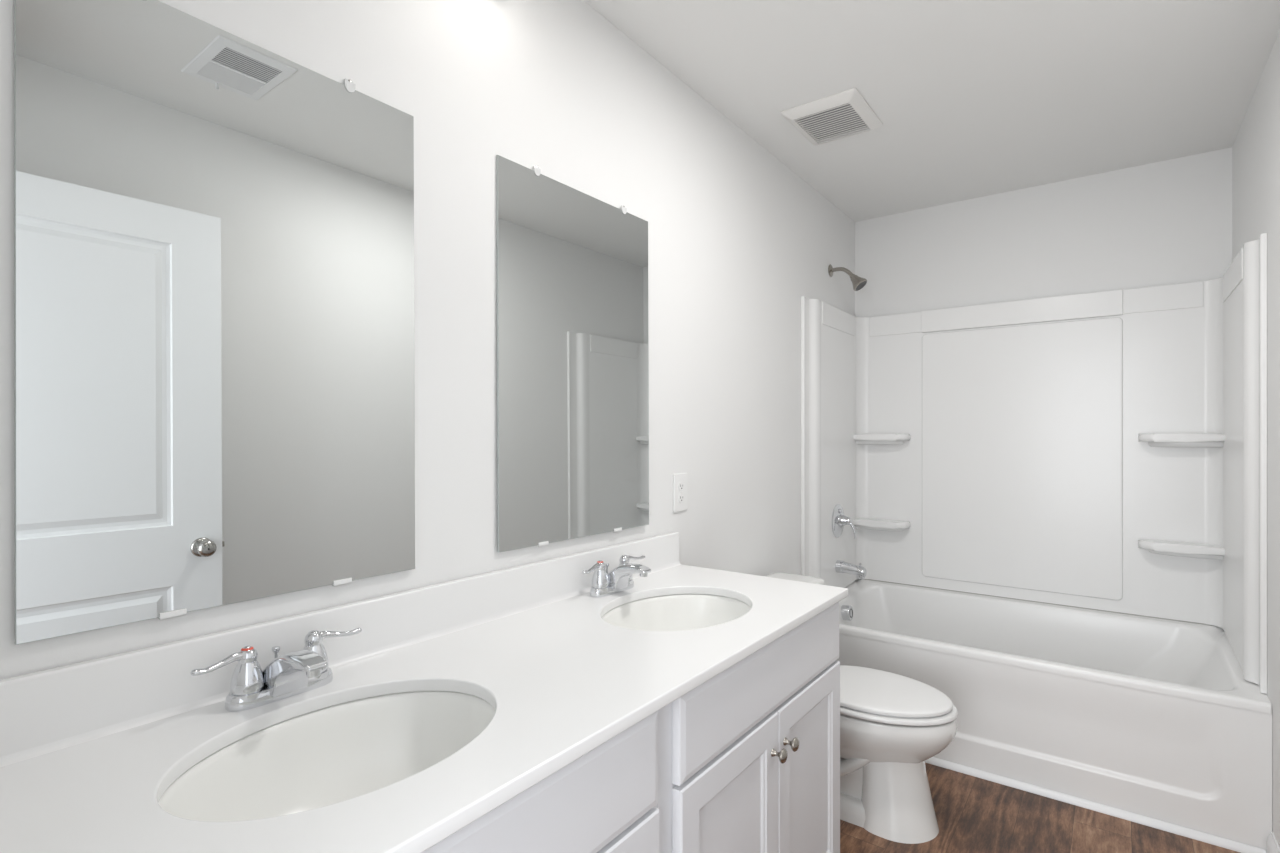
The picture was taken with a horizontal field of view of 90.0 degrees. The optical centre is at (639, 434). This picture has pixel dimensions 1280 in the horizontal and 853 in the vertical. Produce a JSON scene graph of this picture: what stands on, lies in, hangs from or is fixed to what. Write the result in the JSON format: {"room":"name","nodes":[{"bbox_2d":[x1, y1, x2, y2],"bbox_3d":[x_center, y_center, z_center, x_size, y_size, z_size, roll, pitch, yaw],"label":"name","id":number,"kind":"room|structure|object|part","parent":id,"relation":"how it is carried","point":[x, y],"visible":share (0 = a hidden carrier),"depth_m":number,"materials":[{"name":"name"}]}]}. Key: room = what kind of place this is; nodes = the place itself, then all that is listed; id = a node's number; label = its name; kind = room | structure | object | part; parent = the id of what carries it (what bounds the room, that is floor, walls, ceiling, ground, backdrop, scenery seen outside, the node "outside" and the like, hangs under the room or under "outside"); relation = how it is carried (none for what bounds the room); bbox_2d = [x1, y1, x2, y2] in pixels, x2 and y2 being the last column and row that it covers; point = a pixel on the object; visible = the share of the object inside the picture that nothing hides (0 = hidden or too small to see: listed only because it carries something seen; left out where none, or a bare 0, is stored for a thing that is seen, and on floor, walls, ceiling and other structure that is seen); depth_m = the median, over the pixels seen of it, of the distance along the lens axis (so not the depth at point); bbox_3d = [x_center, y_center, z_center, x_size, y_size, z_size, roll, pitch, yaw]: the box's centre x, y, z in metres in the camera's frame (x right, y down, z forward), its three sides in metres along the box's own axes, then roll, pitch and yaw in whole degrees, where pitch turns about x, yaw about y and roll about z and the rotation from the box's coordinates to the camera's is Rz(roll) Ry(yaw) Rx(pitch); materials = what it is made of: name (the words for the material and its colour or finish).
{"room":"bathroom","nodes":[
{"label":"bathroom","id":0,"kind":"room"},
{"bbox_2d":[0,0,854,679],"bbox_3d":[0.100,0.054,2.146,0.110,2.440,3.683,0,0,37],"label":"wall","id":1,"kind":"structure","parent":0,"point":[737,238],"depth_m":1.62,"materials":[{"name":"paint"}]},
{"bbox_2d":[14,0,414,644],"bbox_3d":[-0.631,-0.193,1.060,0.011,0.933,0.585,0,0,37],"label":"wall mirror","id":2,"kind":"object","parent":1,"relation":"attached to","point":[214,395],"visible":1,"depth_m":0.98,"materials":[{"name":"clear glass"}]},
{"bbox_2d":[0,532,680,766],"bbox_3d":[-0.374,0.364,1.391,0.027,0.105,1.666,0,0,37],"label":"backsplash","id":3,"kind":"structure","parent":1,"relation":"attached to","point":[50,710],"depth_m":1.03,"materials":[{"name":"stone"}]},
{"bbox_2d":[496,155,648,552],"bbox_3d":[-0.151,-0.193,1.702,0.010,0.933,0.581,0,0,37],"label":"wall mirror","id":4,"kind":"object","parent":1,"relation":"attached to","point":[573,346],"visible":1,"depth_m":1.65,"materials":[{"name":"clear glass"}]},
{"bbox_2d":[673,473,686,511],"bbox_3d":[0.133,0.187,2.091,0.009,0.124,0.080,0,0,37],"label":"wall outlet","id":5,"kind":"object","parent":1,"relation":"attached to","point":[679,479],"visible":1,"depth_m":2.08,"materials":[{"name":"white plastic"}]},
{"bbox_2d":[678,482,683,489],"bbox_3d":[0.135,0.168,2.089,0.003,0.025,0.034,0,0,37],"label":"receptacle","id":6,"kind":"object","parent":5,"relation":"attached to","point":[680,484],"depth_m":2.09,"materials":[{"name":"white plastic"}]},
{"bbox_2d":[678,494,683,501],"bbox_3d":[0.135,0.206,2.089,0.003,0.025,0.034,0,0,37],"label":"receptacle","id":7,"kind":"object","parent":5,"relation":"attached to","point":[680,496],"depth_m":2.09,"materials":[{"name":"white plastic"}]},
{"bbox_2d":[828,264,866,290],"bbox_3d":[1.024,-0.778,3.146,0.180,0.148,0.074,0,0,37],"label":"shower","id":8,"kind":"object","parent":1,"relation":"attached to","point":[858,283],"visible":1,"depth_m":3.12,"materials":[{"name":"silver metal"}]},
{"bbox_3d":[1.000,-0.802,3.163,0.116,0.062,0.019,0,0,37],"label":"arm","id":9,"kind":"part","parent":8,"relation":"part of","materials":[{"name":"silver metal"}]},
{"bbox_2d":[584,0,1279,221],"bbox_3d":[0.755,-1.196,1.659,1.744,0.060,3.683,0,0,37],"label":"ceiling","id":10,"kind":"structure","parent":0,"point":[972,99],"depth_m":2.09,"materials":[{"name":"paint"}]},
{"bbox_2d":[781,88,882,145],"bbox_3d":[0.709,-1.153,2.354,0.272,0.026,0.320,0,0,37],"label":"ceiling vent","id":11,"kind":"object","parent":10,"relation":"in","point":[846,113],"visible":1,"depth_m":2.31,"materials":[{"name":"plastic"}]},
{"bbox_2d":[840,763,1239,852],"bbox_3d":[0.295,1.304,1.041,1.744,0.060,5.223,0,0,37],"label":"floor","id":12,"kind":"structure","parent":0,"point":[974,814],"depth_m":2.07,"materials":[{"name":"brown wood"}]},
{"bbox_2d":[422,711,658,852],"bbox_3d":[-0.404,0.856,0.886,0.578,0.836,0.814,0,0,37],"label":"base cabinet","id":13,"kind":"object","parent":12,"relation":"on","point":[605,800],"visible":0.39,"depth_m":0.90,"materials":[{"name":"paint"}]},
{"bbox_2d":[0,532,847,852],"bbox_3d":[-0.159,0.374,1.232,0.563,0.125,1.668,0,0,37],"label":"countertop","id":14,"kind":"structure","parent":13,"relation":"on","point":[90,750],"depth_m":0.96,"materials":[{"name":"stone"}]},
{"bbox_2d":[191,628,361,711],"bbox_3d":[-0.538,0.370,1.000,0.144,0.090,0.258,0,0,37],"label":"faucet","id":15,"kind":"object","parent":14,"relation":"on","point":[294,673],"visible":1,"depth_m":0.98,"materials":[{"name":"silver metal"}]},
{"bbox_3d":[-0.626,0.339,0.951,0.018,0.017,0.076,0,0,30],"label":"lever","id":16,"kind":"part","parent":15,"relation":"part of","materials":[{"name":"silver metal"}]},
{"bbox_3d":[-0.605,0.365,0.986,0.048,0.075,0.048,0,0,37],"label":"handle","id":17,"kind":"part","parent":15,"relation":"part of","materials":[{"name":"silver metal"}]},
{"bbox_3d":[-0.591,0.373,1.039,0.013,0.060,0.013,0,0,37],"label":"lift rod","id":18,"kind":"part","parent":15,"relation":"part of","materials":[{"name":"silver metal"}]},
{"bbox_3d":[-0.575,0.404,1.027,0.050,0.021,0.160,0,0,37],"label":"plate","id":19,"kind":"part","parent":15,"relation":"part of","materials":[{"name":"silver metal"}]},
{"bbox_3d":[-0.537,0.371,0.999,0.142,0.070,0.062,0,0,37],"label":"spout","id":20,"kind":"part","parent":15,"relation":"part of","materials":[{"name":"silver metal"}]},
{"bbox_3d":[-0.544,0.365,1.068,0.048,0.075,0.048,0,0,37],"label":"handle","id":21,"kind":"part","parent":15,"relation":"part of","materials":[{"name":"silver metal"}]},
{"bbox_3d":[-0.517,0.339,1.098,0.018,0.017,0.076,0,0,43],"label":"lever","id":22,"kind":"part","parent":15,"relation":"part of","materials":[{"name":"silver metal"}]},
{"bbox_2d":[158,691,494,821],"bbox_3d":[-0.402,0.522,0.890,0.367,0.170,0.491,0,0,37],"label":"sink","id":23,"kind":"object","parent":14,"relation":"in","point":[334,754],"visible":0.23,"depth_m":1.00,"materials":[{"name":"white ceramic"}]},
{"bbox_2d":[582,555,650,597],"bbox_3d":[-0.036,0.370,1.674,0.144,0.090,0.258,0,0,37],"label":"faucet","id":24,"kind":"object","parent":14,"relation":"on","point":[619,579],"visible":1,"depth_m":1.65,"materials":[{"name":"silver metal"}]},
{"bbox_3d":[-0.124,0.339,1.626,0.018,0.017,0.076,0,0,30],"label":"lever","id":25,"kind":"part","parent":24,"relation":"part of","materials":[{"name":"silver metal"}]},
{"bbox_3d":[-0.103,0.365,1.661,0.048,0.075,0.048,0,0,37],"label":"handle","id":26,"kind":"part","parent":24,"relation":"part of","materials":[{"name":"silver metal"}]},
{"bbox_3d":[-0.073,0.404,1.702,0.050,0.021,0.160,0,0,37],"label":"plate","id":27,"kind":"part","parent":24,"relation":"part of","materials":[{"name":"silver metal"}]},
{"bbox_3d":[-0.043,0.365,1.742,0.048,0.075,0.048,0,0,37],"label":"handle","id":28,"kind":"part","parent":24,"relation":"part of","materials":[{"name":"silver metal"}]},
{"bbox_3d":[-0.035,0.371,1.674,0.142,0.070,0.062,0,0,37],"label":"spout","id":29,"kind":"part","parent":24,"relation":"part of","materials":[{"name":"silver metal"}]},
{"bbox_3d":[-0.015,0.339,1.773,0.018,0.017,0.076,0,0,43],"label":"lever","id":30,"kind":"part","parent":24,"relation":"part of","materials":[{"name":"silver metal"}]},
{"bbox_2d":[602,594,750,630],"bbox_3d":[0.094,0.522,1.557,0.367,0.170,0.491,0,0,37],"label":"sink","id":31,"kind":"object","parent":14,"relation":"in","point":[676,612],"visible":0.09,"depth_m":1.72,"materials":[{"name":"white ceramic"}]},
{"bbox_3d":[-0.091,0.883,0.892,0.020,0.546,0.390,0,0,37],"label":"cabinet door","id":32,"kind":"part","parent":13,"relation":"part of","materials":[{"name":"paint"}]},
{"bbox_2d":[657,602,839,852],"bbox_3d":[0.088,0.856,1.548,0.578,0.836,0.836,0,0,37],"label":"base cabinet","id":33,"kind":"object","parent":12,"relation":"on","point":[749,757],"visible":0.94,"depth_m":1.35,"materials":[{"name":"paint"}]},
{"bbox_3d":[0.271,0.806,1.413,0.019,0.736,0.836,0,0,37],"label":"frame","id":34,"kind":"part","parent":33,"relation":"part of","materials":[{"name":"paint"}]},
{"bbox_3d":[0.180,0.883,1.257,0.020,0.546,0.392,0,0,37],"label":"cabinet door","id":35,"kind":"part","parent":33,"relation":"part of","materials":[{"name":"paint"}]},
{"bbox_3d":[0.298,0.525,1.416,0.020,0.154,0.786,0,0,37],"label":"drawer","id":36,"kind":"part","parent":33,"relation":"part of","materials":[{"name":"paint"}]},
{"bbox_3d":[0.300,0.687,1.375,0.032,0.030,0.030,0,0,37],"label":"knob","id":37,"kind":"part","parent":33,"relation":"part of","materials":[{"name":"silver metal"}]},
{"bbox_3d":[0.337,0.687,1.426,0.032,0.030,0.030,0,0,37],"label":"knob","id":38,"kind":"part","parent":33,"relation":"part of","materials":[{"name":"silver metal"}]},
{"bbox_3d":[0.416,0.883,1.574,0.020,0.546,0.392,0,0,37],"label":"cabinet door","id":39,"kind":"part","parent":33,"relation":"part of","materials":[{"name":"paint"}]},
{"bbox_2d":[765,572,957,843],"bbox_3d":[0.709,0.914,2.227,0.719,0.719,0.452,0,0,37],"label":"toilet","id":40,"kind":"object","parent":12,"relation":"on","point":[891,723],"visible":0.48,"depth_m":2.03,"materials":[{"name":"white ceramic"}]},
{"bbox_3d":[0.507,0.573,2.377,0.216,0.036,0.452,0,0,37],"label":"tank lid","id":41,"kind":"part","parent":40,"relation":"part of","materials":[{"name":"white ceramic"}]},
{"bbox_3d":[0.803,0.863,2.157,0.456,0.026,0.362,0,0,37],"label":"lid","id":42,"kind":"part","parent":40,"relation":"part of","materials":[{"name":"white plastic"}]},
{"bbox_3d":[0.807,0.883,2.154,0.475,0.017,0.386,0,0,37],"label":"seat","id":43,"kind":"part","parent":40,"relation":"part of","materials":[{"name":"white plastic"}]},
{"bbox_2d":[837,579,1271,852],"bbox_3d":[1.539,1.024,2.712,1.522,0.501,0.833,0,0,37],"label":"bathtub","id":44,"kind":"object","parent":12,"relation":"on","point":[1159,719],"visible":0.66,"depth_m":2.31,"materials":[{"name":"plastic"}]},
{"bbox_3d":[1.000,0.860,3.095,0.046,0.075,0.072,0,0,37],"label":"overflow plate","id":45,"kind":"part","parent":44,"relation":"part of","materials":[{"name":"silver metal"}]},
{"bbox_2d":[801,233,1266,693],"bbox_3d":[1.564,0.088,2.746,1.522,1.435,0.750,0,0,37],"label":"tub surround","id":46,"kind":"object","parent":44,"relation":"on","point":[1106,451],"visible":0.99,"depth_m":2.90,"materials":[{"name":"plastic"}]},
{"bbox_3d":[0.934,0.089,3.141,0.040,1.434,0.631,0,0,37],"label":"panel","id":47,"kind":"part","parent":46,"relation":"part of","materials":[{"name":"plastic"}]},
{"bbox_2d":[832,504,855,538],"bbox_3d":[1.018,0.426,3.150,0.093,0.166,0.166,0,0,37],"label":"shower valve","id":48,"kind":"object","parent":46,"relation":"attached to","point":[839,520],"visible":1,"depth_m":3.14,"materials":[{"name":"silver metal"}]},
{"bbox_3d":[1.036,0.461,3.137,0.047,0.093,0.022,0,0,37],"label":"lever","id":49,"kind":"part","parent":48,"relation":"part of","materials":[{"name":"silver metal"}]},
{"bbox_2d":[835,560,865,578],"bbox_3d":[1.035,0.659,3.137,0.137,0.077,0.062,0,0,37],"label":"tub spout","id":50,"kind":"object","parent":46,"relation":"attached to","point":[859,571],"visible":1,"depth_m":3.12,"materials":[{"name":"silver metal"}]},
{"bbox_2d":[853,518,910,530],"bbox_3d":[1.257,0.470,3.330,0.270,0.056,0.100,0,0,37],"label":"shelf","id":51,"kind":"object","parent":46,"relation":"attached to","point":[860,524],"depth_m":3.31,"materials":[{"name":"plastic"}]},
{"bbox_2d":[853,434,910,444],"bbox_3d":[1.257,0.022,3.330,0.270,0.056,0.100,0,0,37],"label":"shelf","id":52,"kind":"object","parent":46,"relation":"attached to","point":[858,439],"depth_m":3.31,"materials":[{"name":"plastic"}]},
{"bbox_3d":[1.759,0.103,3.009,0.816,1.230,0.012,0,0,37],"label":"panel","id":53,"kind":"part","parent":46,"relation":"part of","materials":[{"name":"plastic"}]},
{"bbox_3d":[1.753,0.071,3.000,1.522,1.398,0.118,0,0,37],"label":"panel","id":54,"kind":"part","parent":46,"relation":"part of","materials":[{"name":"plastic"}]},
{"bbox_2d":[1138,539,1224,559],"bbox_3d":[2.212,0.470,2.620,0.270,0.056,0.100,0,0,37],"label":"shelf","id":55,"kind":"object","parent":46,"relation":"attached to","point":[1180,549],"depth_m":2.61,"materials":[{"name":"plastic"}]},
{"bbox_2d":[1138,433,1224,447],"bbox_3d":[2.212,0.022,2.620,0.270,0.056,0.100,0,0,37],"label":"shelf","id":56,"kind":"object","parent":46,"relation":"attached to","point":[1145,440],"depth_m":2.60,"materials":[{"name":"plastic"}]},
{"bbox_3d":[2.123,0.089,2.256,0.040,1.434,0.631,0,0,37],"label":"panel","id":57,"kind":"part","parent":46,"relation":"part of","materials":[{"name":"plastic"}]},
{"bbox_2d":[839,579,1271,713],"bbox_3d":[1.539,0.971,2.712,1.522,0.396,0.833,0,0,37],"label":"basin","id":58,"kind":"object","parent":44,"relation":"in","point":[988,654],"depth_m":2.60,"materials":[{"name":"plastic"}]},
{"bbox_2d":[925,757,1265,852],"bbox_3d":[1.284,1.263,2.370,1.494,0.022,0.017,0,0,37],"label":"trim","id":59,"kind":"structure","parent":44,"relation":"attached to","point":[1151,822],"depth_m":2.16,"materials":[{"name":"paint"}]},
{"bbox_2d":[855,147,1231,317],"bbox_3d":[1.821,0.054,3.092,1.524,2.440,0.110,0,0,37],"label":"wall","id":60,"kind":"structure","parent":0,"point":[1167,222],"depth_m":2.94,"materials":[{"name":"paint"}]},
{"bbox_2d":[1232,30,1279,847],"bbox_3d":[1.411,0.054,1.171,0.110,2.440,3.683,0,0,37],"label":"wall","id":61,"kind":"structure","parent":0,"point":[1256,146],"depth_m":1.95,"materials":[{"name":"paint"}]},
{"bbox_2d":[1267,832,1279,852],"bbox_3d":[1.113,1.232,0.875,0.014,0.083,2.610,0,0,37],"label":"baseboard","id":62,"kind":"structure","parent":61,"relation":"attached to","point":[1272,845],"depth_m":1.89,"materials":[{"name":"paint"}]}
]}

